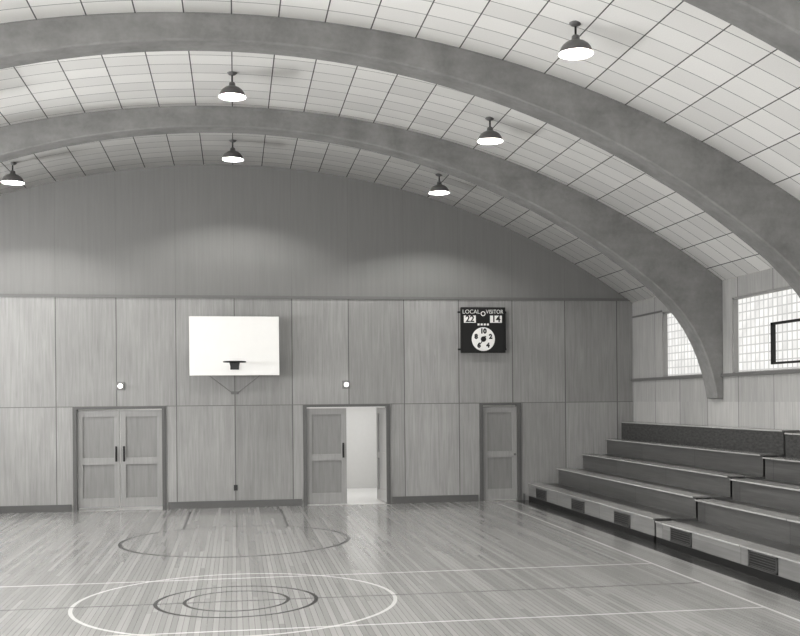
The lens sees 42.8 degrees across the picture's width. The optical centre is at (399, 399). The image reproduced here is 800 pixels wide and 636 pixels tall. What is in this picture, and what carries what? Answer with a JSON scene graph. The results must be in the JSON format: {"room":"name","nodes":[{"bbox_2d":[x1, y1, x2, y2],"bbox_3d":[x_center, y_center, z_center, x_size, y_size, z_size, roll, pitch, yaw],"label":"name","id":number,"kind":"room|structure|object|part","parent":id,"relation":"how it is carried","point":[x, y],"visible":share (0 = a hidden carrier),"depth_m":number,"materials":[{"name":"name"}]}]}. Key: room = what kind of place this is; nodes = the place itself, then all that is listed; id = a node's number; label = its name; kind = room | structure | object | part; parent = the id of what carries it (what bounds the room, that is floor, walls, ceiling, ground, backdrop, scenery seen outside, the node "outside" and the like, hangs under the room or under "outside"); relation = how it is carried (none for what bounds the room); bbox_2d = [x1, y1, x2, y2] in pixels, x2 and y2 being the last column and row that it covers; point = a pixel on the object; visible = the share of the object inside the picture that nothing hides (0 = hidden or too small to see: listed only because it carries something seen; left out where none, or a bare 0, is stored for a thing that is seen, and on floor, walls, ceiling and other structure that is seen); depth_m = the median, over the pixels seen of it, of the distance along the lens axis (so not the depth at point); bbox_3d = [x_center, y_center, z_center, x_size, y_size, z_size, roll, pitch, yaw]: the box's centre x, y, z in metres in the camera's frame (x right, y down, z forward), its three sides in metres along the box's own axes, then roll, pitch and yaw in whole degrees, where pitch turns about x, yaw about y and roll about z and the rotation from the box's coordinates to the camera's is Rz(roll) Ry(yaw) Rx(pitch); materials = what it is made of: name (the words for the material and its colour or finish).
{"room":"school gymnasium","nodes":[
{"label":"school gymnasium","id":0,"kind":"room"},
{"bbox_2d":[78,405,511,493],"bbox_3d":[-3.071,0.893,25.916,12.200,2.800,0.150,-1,0,-9],"label":"wall","id":1,"kind":"structure","parent":0,"point":[361,431],"depth_m":26.18,"materials":[{"name":"paint"}]},
{"bbox_2d":[0,164,632,511],"bbox_3d":[-3.538,-1.378,21.791,18.120,7.350,0.150,-1,0,-9],"label":"wall","id":2,"kind":"structure","parent":0,"point":[65,353],"depth_m":21.89,"materials":[{"name":"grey wood"}]},
{"bbox_2d":[72,406,166,511],"bbox_3d":[-5.867,1.233,21.398,1.890,2.170,0.195,-1,0,-9],"label":"door","id":3,"kind":"structure","parent":2,"relation":"in","point":[99,437],"depth_m":21.37,"materials":[{"name":"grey wood"}]},
{"bbox_3d":[-6.302,0.792,21.327,0.637,0.860,0.009,-1,0,-9],"label":"panel","id":4,"kind":"part","parent":3,"relation":"part of","materials":[{"name":"brown wood"}]},
{"bbox_3d":[-6.296,1.247,21.319,0.857,2.030,0.045,-1,0,-9],"label":"frame","id":5,"kind":"part","parent":3,"relation":"part of","materials":[{"name":"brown wood"}]},
{"bbox_3d":[-6.293,1.712,21.327,0.637,0.700,0.009,-1,0,-9],"label":"panel","id":6,"kind":"part","parent":3,"relation":"part of","materials":[{"name":"brown wood"}]},
{"bbox_3d":[-5.936,1.139,21.324,0.038,0.320,0.061,-1,0,-9],"label":"pull handle","id":7,"kind":"part","parent":3,"relation":"part of","materials":[{"name":"black metal"}]},
{"bbox_3d":[-5.780,1.137,21.349,0.038,0.320,0.061,-1,0,-9],"label":"pull handle","id":8,"kind":"part","parent":3,"relation":"part of","materials":[{"name":"black metal"}]},
{"bbox_3d":[-5.440,0.784,21.466,0.637,0.860,0.009,-1,0,-9],"label":"panel","id":9,"kind":"part","parent":3,"relation":"part of","materials":[{"name":"brown wood"}]},
{"bbox_3d":[-5.432,1.704,21.466,0.637,0.700,0.009,-1,0,-9],"label":"panel","id":10,"kind":"part","parent":3,"relation":"part of","materials":[{"name":"brown wood"}]},
{"bbox_3d":[-5.434,1.239,21.458,0.857,2.030,0.045,-1,0,-9],"label":"frame","id":11,"kind":"part","parent":3,"relation":"part of","materials":[{"name":"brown wood"}]},
{"bbox_2d":[116,382,124,389],"bbox_3d":[-5.836,-0.282,21.279,0.170,0.170,0.122,-1,0,-9],"label":"wall light","id":12,"kind":"object","parent":2,"relation":"attached to","point":[119,385],"visible":1,"depth_m":21.31,"materials":[{"name":"grey metal"}]},
{"bbox_2d":[189,316,278,393],"bbox_3d":[-3.436,-0.924,21.189,1.850,1.620,1.070,-1,0,-9],"label":"basketball hoop","id":13,"kind":"object","parent":2,"relation":"attached to","point":[218,345],"visible":1,"depth_m":21.25,"materials":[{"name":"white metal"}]},
{"bbox_2d":[0,493,524,513],"bbox_3d":[-4.750,2.233,21.499,15.270,0.150,0.030,-1,0,-9],"label":"baseboard","id":14,"kind":"structure","parent":2,"relation":"attached to","point":[440,498],"depth_m":21.70,"materials":[{"name":"grey wood"}]},
{"bbox_2d":[0,294,629,300],"bbox_3d":[-3.531,-2.183,21.703,17.820,0.060,0.030,-1,0,-9],"label":"trim","id":15,"kind":"structure","parent":2,"relation":"attached to","point":[1,295],"depth_m":21.94,"materials":[{"name":"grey wood"}]},
{"bbox_2d":[0,401,632,407],"bbox_3d":[-3.512,0.124,21.714,17.820,0.015,0.008,-1,0,-9],"label":"trim","id":16,"kind":"structure","parent":2,"relation":"attached to","point":[607,401],"depth_m":21.97,"materials":[{"name":"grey wood"}]},
{"bbox_2d":[342,381,349,388],"bbox_3d":[-1.157,-0.325,22.037,0.170,0.170,0.122,-1,0,-9],"label":"wall light","id":17,"kind":"object","parent":2,"relation":"attached to","point":[345,384],"visible":1,"depth_m":22.07,"materials":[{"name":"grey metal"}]},
{"bbox_2d":[303,404,390,505],"bbox_3d":[-1.218,1.191,22.530,1.890,2.170,0.945,-1,0,-9],"label":"door","id":18,"kind":"structure","parent":2,"relation":"in","point":[324,429],"depth_m":22.10,"materials":[{"name":"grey wood"}]},
{"bbox_3d":[-1.592,0.749,22.089,0.640,0.860,0.009,-1,0,-9],"label":"panel","id":19,"kind":"part","parent":18,"relation":"part of","materials":[{"name":"brown wood"}]},
{"bbox_3d":[-1.583,1.669,22.089,0.640,0.700,0.009,-1,0,-9],"label":"panel","id":20,"kind":"part","parent":18,"relation":"part of","materials":[{"name":"brown wood"}]},
{"bbox_3d":[-1.586,1.225,22.081,0.860,2.072,0.045,-1,0,-9],"label":"frame","id":21,"kind":"part","parent":18,"relation":"part of","materials":[{"name":"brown wood"}]},
{"bbox_3d":[-0.393,1.215,22.707,0.045,2.072,0.860,-1,0,-15],"label":"frame","id":22,"kind":"part","parent":18,"relation":"part of","materials":[{"name":"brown wood"}]},
{"bbox_3d":[-0.390,0.739,22.709,0.009,0.860,0.640,-1,0,-15],"label":"panel","id":23,"kind":"part","parent":18,"relation":"part of","materials":[{"name":"brown wood"}]},
{"bbox_3d":[-0.382,1.659,22.709,0.009,0.700,0.640,-1,0,-15],"label":"panel","id":24,"kind":"part","parent":18,"relation":"part of","materials":[{"name":"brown wood"}]},
{"bbox_2d":[457,307,505,352],"bbox_3d":[1.825,-1.532,22.509,1.100,1.000,0.142,-1,0,-9],"label":"scoreboard","id":25,"kind":"object","parent":2,"relation":"attached to","point":[482,329],"visible":1,"depth_m":22.45,"materials":[{"name":"metal"}]},
{"bbox_3d":[1.535,-1.769,22.411,0.270,0.160,0.008,-1,0,-9],"label":"score plate","id":26,"kind":"part","parent":25,"relation":"part of","materials":[{"name":"white plastic"}]},
{"bbox_2d":[472,327,494,350],"bbox_3d":[1.836,-1.332,22.452,0.524,0.524,0.026,-1,0,-9],"label":"clock","id":27,"kind":"object","parent":25,"relation":"on","point":[483,338],"depth_m":22.45,"materials":[{"name":"white plastic"}]},
{"bbox_3d":[2.117,-1.774,22.506,0.270,0.160,0.008,-1,0,-9],"label":"score plate","id":28,"kind":"part","parent":25,"relation":"part of","materials":[{"name":"white ceramic"}]},
{"bbox_2d":[479,403,521,500],"bbox_3d":[2.217,1.160,22.706,0.950,2.170,0.195,-1,0,-9],"label":"door","id":29,"kind":"structure","parent":2,"relation":"in","point":[499,427],"depth_m":22.69,"materials":[{"name":"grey wood"}]},
{"bbox_3d":[2.211,0.715,22.704,0.565,0.860,0.009,-1,0,-9],"label":"panel","id":30,"kind":"part","parent":29,"relation":"part of","materials":[{"name":"brown wood"}]},
{"bbox_3d":[2.220,1.635,22.704,0.565,0.700,0.009,-1,0,-9],"label":"panel","id":31,"kind":"part","parent":29,"relation":"part of","materials":[{"name":"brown wood"}]},
{"bbox_2d":[0,0,799,302],"bbox_3d":[-1.514,-3.609,9.156,18.440,3.225,25.750,-1,0,-9],"label":"ceiling","id":32,"kind":"structure","parent":0,"point":[676,63],"depth_m":15.34,"materials":[{"name":"tile"}]},
{"bbox_2d":[0,162,24,184],"bbox_3d":[-7.232,-4.233,19.046,0.430,0.380,0.430,-1,0,-9],"label":"pendant lamp","id":33,"kind":"object","parent":32,"relation":"hanging from","point":[12,178],"visible":1,"depth_m":18.99,"materials":[{"name":"grey metal"}]},
{"bbox_3d":[-7.232,-4.158,19.046,0.430,0.230,0.430,-1,0,-9],"label":"lamp shade","id":34,"kind":"part","parent":33,"relation":"part of","materials":[{"name":"grey metal"}]},
{"bbox_2d":[218,71,245,100],"bbox_3d":[-2.575,-4.827,15.646,0.430,0.380,0.430,-1,0,-9],"label":"pendant lamp","id":35,"kind":"object","parent":32,"relation":"hanging from","point":[231,92],"visible":1,"depth_m":15.62,"materials":[{"name":"grey metal"}]},
{"bbox_3d":[-2.574,-4.752,15.646,0.430,0.230,0.430,-1,0,-9],"label":"lamp shade","id":36,"kind":"part","parent":35,"relation":"part of","materials":[{"name":"grey metal"}]},
{"bbox_2d":[222,139,243,161],"bbox_3d":[-3.230,-4.821,19.694,0.430,0.380,0.430,-1,0,-9],"label":"pendant lamp","id":37,"kind":"object","parent":32,"relation":"hanging from","point":[232,155],"visible":1,"depth_m":19.65,"materials":[{"name":"grey metal"}]},
{"bbox_3d":[-3.229,-4.746,19.694,0.430,0.230,0.430,-1,0,-9],"label":"lamp shade","id":38,"kind":"part","parent":37,"relation":"part of","materials":[{"name":"grey metal"}]},
{"bbox_2d":[0,106,722,398],"bbox_3d":[-2.877,-2.484,17.641,17.810,5.110,0.440,-1,0,-9],"label":"arch","id":39,"kind":"object","parent":32,"relation":"attached to","point":[691,292],"visible":1,"depth_m":18.15,"materials":[{"name":"concrete"}]},
{"bbox_2d":[0,12,799,297],"bbox_3d":[-2.204,-2.490,13.485,17.810,5.110,0.440,-1,0,-9],"label":"arch","id":40,"kind":"object","parent":32,"relation":"attached to","point":[756,210],"visible":1,"depth_m":13.86,"materials":[{"name":"concrete"}]},
{"bbox_2d":[429,173,449,194],"bbox_3d":[0.783,-4.305,20.342,0.430,0.380,0.430,-1,0,-9],"label":"pendant lamp","id":41,"kind":"object","parent":32,"relation":"hanging from","point":[438,189],"visible":1,"depth_m":20.28,"materials":[{"name":"grey metal"}]},
{"bbox_3d":[0.784,-4.230,20.342,0.430,0.230,0.430,-1,0,-9],"label":"lamp shade","id":42,"kind":"part","parent":41,"relation":"part of","materials":[{"name":"grey metal"}]},
{"bbox_2d":[477,117,503,144],"bbox_3d":[1.438,-4.311,16.295,0.430,0.380,0.430,-1,0,-9],"label":"pendant lamp","id":43,"kind":"object","parent":32,"relation":"hanging from","point":[489,137],"visible":1,"depth_m":16.26,"materials":[{"name":"grey metal"}]},
{"bbox_3d":[1.438,-4.236,16.295,0.430,0.230,0.430,-1,0,-9],"label":"lamp shade","id":44,"kind":"part","parent":43,"relation":"part of","materials":[{"name":"grey metal"}]},
{"bbox_2d":[558,20,593,59],"bbox_3d":[2.100,-4.317,12.198,0.430,0.380,0.430,-1,0,-9],"label":"pendant lamp","id":45,"kind":"object","parent":32,"relation":"hanging from","point":[576,48],"visible":1,"depth_m":12.19,"materials":[{"name":"grey metal"}]},
{"bbox_3d":[2.101,-4.242,12.198,0.430,0.230,0.430,-1,0,-9],"label":"lamp shade","id":46,"kind":"part","parent":45,"relation":"part of","materials":[{"name":"grey metal"}]},
{"bbox_2d":[682,0,799,61],"bbox_3d":[-1.495,-2.497,9.102,17.810,5.110,0.440,-1,0,-9],"label":"arch","id":47,"kind":"object","parent":32,"relation":"attached to","point":[776,23],"visible":1,"depth_m":9.83,"materials":[{"name":"concrete"}]},
{"bbox_2d":[0,488,799,635],"bbox_3d":[-1.775,2.381,11.105,18.220,0.200,29.900,-1,0,-9],"label":"floor","id":48,"kind":"structure","parent":0,"point":[510,567],"depth_m":13.03,"materials":[{"name":"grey wood"}]},
{"bbox_2d":[528,422,798,541],"bbox_3d":[4.617,1.363,19.501,2.480,1.720,6.890,-1,0,-9],"label":"bleachers","id":49,"kind":"object","parent":48,"relation":"on","point":[656,471],"visible":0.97,"depth_m":18.50,"materials":[{"name":"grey wood"}]},
{"bbox_2d":[537,490,544,498],"bbox_3d":[3.017,2.023,21.758,0.007,0.170,0.640,-1,0,-9],"label":"vent","id":50,"kind":"object","parent":49,"relation":"attached to","point":[540,493],"depth_m":21.76,"materials":[{"name":"black metal"}]},
{"bbox_2d":[536,488,546,500],"bbox_3d":[3.012,2.023,21.757,0.020,0.210,0.700,-1,0,-9],"label":"vent grille","id":51,"kind":"object","parent":49,"relation":"attached to","point":[541,493],"depth_m":21.74,"materials":[{"name":"metal"}]},
{"bbox_2d":[572,500,582,511],"bbox_3d":[3.393,2.019,19.438,0.007,0.170,0.640,-1,0,-9],"label":"vent","id":52,"kind":"object","parent":49,"relation":"attached to","point":[577,505],"depth_m":19.45,"materials":[{"name":"black metal"}]},
{"bbox_2d":[571,498,584,512],"bbox_3d":[3.387,2.020,19.438,0.020,0.210,0.700,-1,0,-9],"label":"vent grille","id":53,"kind":"object","parent":49,"relation":"attached to","point":[577,504],"depth_m":19.42,"materials":[{"name":"metal"}]},
{"bbox_2d":[615,512,628,525],"bbox_3d":[3.752,2.016,17.217,0.007,0.170,0.640,-1,0,-9],"label":"vent","id":54,"kind":"object","parent":49,"relation":"attached to","point":[621,518],"depth_m":17.21,"materials":[{"name":"black metal"}]},
{"bbox_2d":[614,511,630,527],"bbox_3d":[3.747,2.016,17.216,0.020,0.210,0.700,-1,0,-9],"label":"vent grille","id":55,"kind":"object","parent":49,"relation":"attached to","point":[622,519],"depth_m":17.18,"materials":[{"name":"metal"}]},
{"bbox_3d":[5.185,1.386,16.118,2.400,1.664,0.030,-1,0,-9],"label":"panel","id":56,"kind":"part","parent":49,"relation":"part of","materials":[{"name":"grey wood"}]},
{"bbox_2d":[655,432,799,591],"bbox_3d":[5.976,1.369,11.100,2.480,1.685,10.010,-1,0,-9],"label":"bleachers","id":57,"kind":"object","parent":48,"relation":"on","point":[756,533],"visible":1,"depth_m":14.41,"materials":[{"name":"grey wood"}]},
{"bbox_2d":[670,527,691,547],"bbox_3d":[4.114,2.013,14.946,0.020,0.210,0.700,-1,0,-9],"label":"vent grille","id":58,"kind":"object","parent":57,"relation":"attached to","point":[681,537],"depth_m":14.93,"materials":[{"name":"metal"}]},
{"bbox_2d":[672,529,689,545],"bbox_3d":[4.119,2.013,14.947,0.007,0.170,0.640,-1,0,-9],"label":"vent","id":59,"kind":"object","parent":57,"relation":"attached to","point":[680,537],"depth_m":14.93,"materials":[{"name":"black metal"}]},
{"bbox_2d":[750,552,774,572],"bbox_3d":[4.495,2.010,12.627,0.007,0.170,0.640,-1,0,-9],"label":"vent","id":60,"kind":"object","parent":57,"relation":"attached to","point":[764,562],"depth_m":12.61,"materials":[{"name":"black metal"}]},
{"bbox_2d":[748,550,777,574],"bbox_3d":[4.489,2.010,12.626,0.020,0.210,0.700,-1,0,-9],"label":"vent grille","id":61,"kind":"object","parent":57,"relation":"attached to","point":[759,561],"depth_m":12.61,"materials":[{"name":"metal"}]},
{"bbox_2d":[632,268,799,498],"bbox_3d":[7.466,-0.112,10.578,0.300,4.620,25.500,-1,0,-9],"label":"wall","id":62,"kind":"structure","parent":0,"point":[754,401],"depth_m":18.85,"materials":[{"name":"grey wood"}]},
{"bbox_2d":[632,310,661,317],"bbox_3d":[5.394,-1.864,22.310,0.012,0.040,1.620,-1,0,-9],"label":"trim","id":63,"kind":"structure","parent":62,"relation":"attached to","point":[660,310],"depth_m":22.25,"materials":[{"name":"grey wood"}]},
{"bbox_2d":[663,311,701,376],"bbox_3d":[5.792,-1.157,20.616,0.180,1.380,1.850,-1,0,-9],"label":"window","id":64,"kind":"structure","parent":62,"relation":"in","point":[679,357],"depth_m":21.06,"materials":[{"name":"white glass"}]},
{"bbox_2d":[631,369,799,380],"bbox_3d":[7.292,-0.461,10.536,0.050,0.060,25.470,-1,0,-9],"label":"trim","id":65,"kind":"structure","parent":62,"relation":"attached to","point":[795,370],"depth_m":18.43,"materials":[{"name":"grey wood"}]},
{"bbox_2d":[733,286,799,372],"bbox_3d":[6.340,-1.162,17.068,0.230,1.380,2.930,-1,0,-9],"label":"window","id":66,"kind":"structure","parent":62,"relation":"in","point":[766,324],"depth_m":17.46,"materials":[{"name":"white glass"}]},
{"bbox_3d":[6.340,-0.942,16.551,0.060,0.700,1.150,-1,0,-9],"label":"vent sash","id":67,"kind":"part","parent":66,"relation":"part of","materials":[{"name":"black metal"}]}
]}

